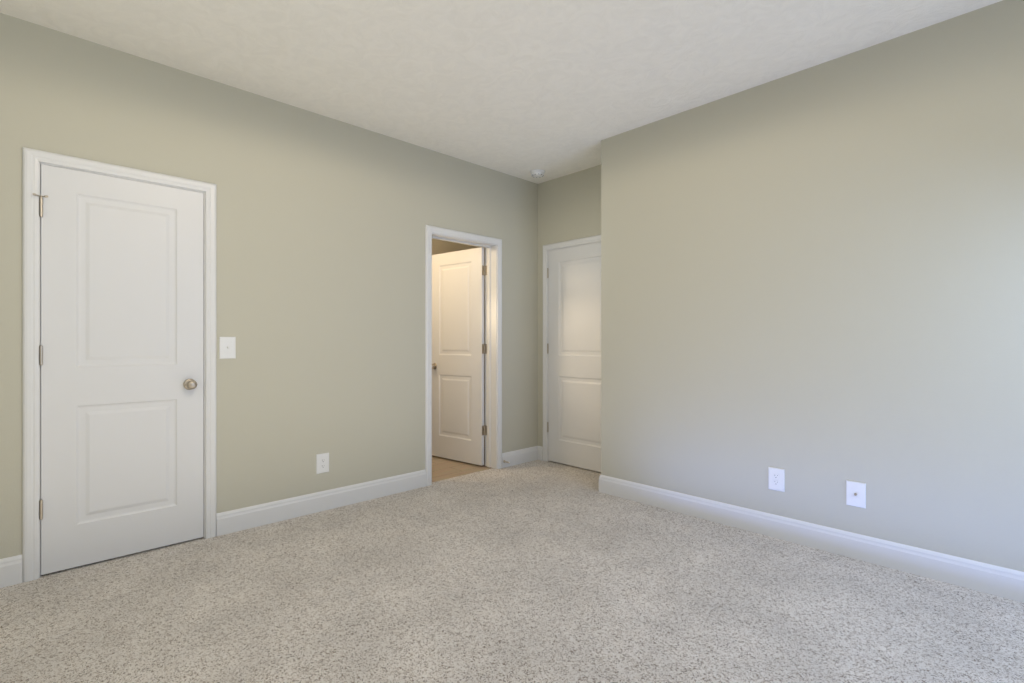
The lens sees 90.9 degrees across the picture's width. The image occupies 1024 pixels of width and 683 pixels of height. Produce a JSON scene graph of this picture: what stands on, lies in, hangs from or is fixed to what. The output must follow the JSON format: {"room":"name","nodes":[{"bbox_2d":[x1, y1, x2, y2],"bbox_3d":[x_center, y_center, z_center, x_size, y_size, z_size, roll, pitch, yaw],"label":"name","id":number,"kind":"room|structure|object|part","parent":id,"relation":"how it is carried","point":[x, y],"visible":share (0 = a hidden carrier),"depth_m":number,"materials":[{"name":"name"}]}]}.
{"room":"empty bedroom","nodes":[
{"label":"empty bedroom","id":0,"kind":"room"},
{"bbox_2d":[0,13,537,558],"bbox_3d":[-1.467,-0.197,3.418,4.880,2.720,0.150,0,0,-44],"label":"wall","id":1,"kind":"structure","parent":0,"point":[322,221],"depth_m":3.31,"materials":[{"name":"beige paint"}]},
{"bbox_2d":[0,555,21,587],"bbox_3d":[-2.722,1.097,2.087,0.996,0.133,0.014,0,0,-44],"label":"baseboard","id":2,"kind":"structure","parent":1,"relation":"attached to","point":[10,571],"depth_m":2.40,"materials":[{"name":"white wood"}]},
{"bbox_2d":[22,147,215,581],"bbox_3d":[-2.099,0.112,2.758,0.832,2.103,0.217,0,0,-44],"label":"door","id":3,"kind":"structure","parent":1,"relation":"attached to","point":[40,163],"depth_m":2.68,"materials":[{"name":"white wood"}]},
{"bbox_3d":[-2.093,0.139,2.731,0.732,2.027,0.169,0,0,-44],"label":"closet door","id":4,"kind":"part","parent":3,"relation":"part of","materials":[{"name":"white wood"}]},
{"bbox_3d":[-1.867,0.248,2.949,0.103,0.064,0.169,0,0,-44],"label":"knob","id":5,"kind":"part","parent":3,"relation":"part of","materials":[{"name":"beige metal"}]},
{"bbox_2d":[219,337,235,358],"bbox_3d":[-1.721,0.038,3.053,0.089,0.133,0.020,0,0,-44],"label":"light switch","id":6,"kind":"object","parent":1,"relation":"attached to","point":[227,347],"visible":1,"depth_m":3.05,"materials":[{"name":"white plastic"}]},
{"bbox_2d":[216,470,425,535],"bbox_3d":[-1.230,1.097,3.532,1.493,0.133,0.014,0,0,-44],"label":"baseboard","id":7,"kind":"structure","parent":1,"relation":"attached to","point":[236,520],"depth_m":3.41,"materials":[{"name":"white wood"}]},
{"bbox_2d":[316,453,328,473],"bbox_3d":[-1.301,0.838,3.468,0.089,0.133,0.008,0,0,-44],"label":"outlet","id":8,"kind":"object","parent":1,"relation":"attached to","point":[322,466],"visible":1,"depth_m":3.46,"materials":[{"name":"white plastic"}]},
{"bbox_2d":[432,247,484,465],"bbox_3d":[-0.544,0.139,4.911,0.713,2.027,0.169,0,0,39],"label":"hall door","id":9,"kind":"structure","parent":1,"relation":"in","point":[458,353],"depth_m":4.87,"materials":[{"name":"white paint"}]},
{"bbox_2d":[425,225,501,485],"bbox_3d":[-0.446,0.112,4.398,0.838,2.103,0.171,0,0,-44],"label":"door frame","id":10,"kind":"structure","parent":1,"relation":"attached to","point":[429,230],"depth_m":4.60,"materials":[{"name":"white wood"}]},
{"bbox_2d":[502,446,542,467],"bbox_3d":[0.104,1.097,4.785,0.491,0.133,0.072,0,0,-44],"label":"baseboard","id":11,"kind":"structure","parent":1,"relation":"attached to","point":[520,456],"depth_m":4.81,"materials":[{"name":"white wood"}]},
{"bbox_2d":[432,239,484,424],"bbox_3d":[-1.121,-0.197,5.539,3.530,2.720,0.115,0,0,-44],"label":"wall","id":12,"kind":"structure","parent":0,"point":[440,246],"depth_m":5.89,"materials":[{"name":"beige paint"}]},
{"bbox_2d":[432,436,491,481],"bbox_3d":[-0.684,1.196,5.088,3.530,0.054,1.370,0,0,-44],"label":"floor","id":13,"kind":"structure","parent":0,"point":[443,468],"depth_m":4.64,"materials":[{"name":"brown wood"}]},
{"bbox_2d":[0,0,1002,183],"bbox_3d":[0.041,-1.597,2.616,5.930,0.080,5.930,0,0,-44],"label":"ceiling","id":14,"kind":"structure","parent":0,"point":[553,89],"depth_m":2.71,"materials":[{"name":"paint"}]},
{"bbox_2d":[530,169,544,177],"bbox_3d":[0.235,-1.536,4.621,0.140,0.041,0.140,0,0,-44],"label":"smoke detector","id":15,"kind":"object","parent":14,"relation":"attached to","point":[537,173],"visible":1,"depth_m":4.58,"materials":[{"name":"white plastic"}]},
{"bbox_2d":[0,460,1023,682],"bbox_3d":[0.141,1.193,2.250,5.565,0.060,5.265,0,0,-44],"label":"floor","id":16,"kind":"structure","parent":0,"point":[537,571],"depth_m":2.21,"materials":[{"name":"beige carpet"}]},
{"bbox_2d":[538,165,600,446],"bbox_3d":[0.712,-0.197,4.593,0.115,2.720,1.195,0,0,-44],"label":"wall","id":17,"kind":"structure","parent":0,"point":[569,206],"depth_m":4.75,"materials":[{"name":"beige paint"}]},
{"bbox_2d":[543,235,600,461],"bbox_3d":[0.663,0.112,4.632,0.132,2.103,0.926,0,0,-44],"label":"door frame","id":18,"kind":"structure","parent":17,"relation":"attached to","point":[575,242],"depth_m":4.89,"materials":[{"name":"white wood"}]},
{"bbox_2d":[547,242,600,471],"bbox_3d":[0.638,0.139,4.612,0.169,2.027,0.801,0,0,-44],"label":"door","id":19,"kind":"structure","parent":17,"relation":"in","point":[574,357],"depth_m":4.65,"materials":[{"name":"white paint"}]},
{"bbox_2d":[601,0,1023,571],"bbox_3d":[1.927,-0.197,2.707,0.115,2.720,3.435,0,0,-44],"label":"wall","id":20,"kind":"structure","parent":0,"point":[812,281],"depth_m":2.76,"materials":[{"name":"beige paint"}]},
{"bbox_2d":[768,467,784,491],"bbox_3d":[1.567,0.817,2.989,0.008,0.133,0.089,0,0,-44],"label":"outlet","id":21,"kind":"object","parent":20,"relation":"attached to","point":[776,478],"visible":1,"depth_m":2.98,"materials":[{"name":"white plastic"}]},
{"bbox_2d":[599,475,1023,602],"bbox_3d":[1.829,1.097,2.715,0.015,0.133,3.314,0,0,-44],"label":"baseboard","id":22,"kind":"structure","parent":20,"relation":"attached to","point":[1003,582],"depth_m":2.74,"materials":[{"name":"white wood"}]},
{"bbox_2d":[846,480,865,507],"bbox_3d":[1.840,0.819,2.700,0.019,0.133,0.089,0,0,-44],"label":"outlet plate","id":23,"kind":"object","parent":20,"relation":"attached to","point":[856,494],"visible":1,"depth_m":2.70,"materials":[{"name":"white plastic"}]}
]}

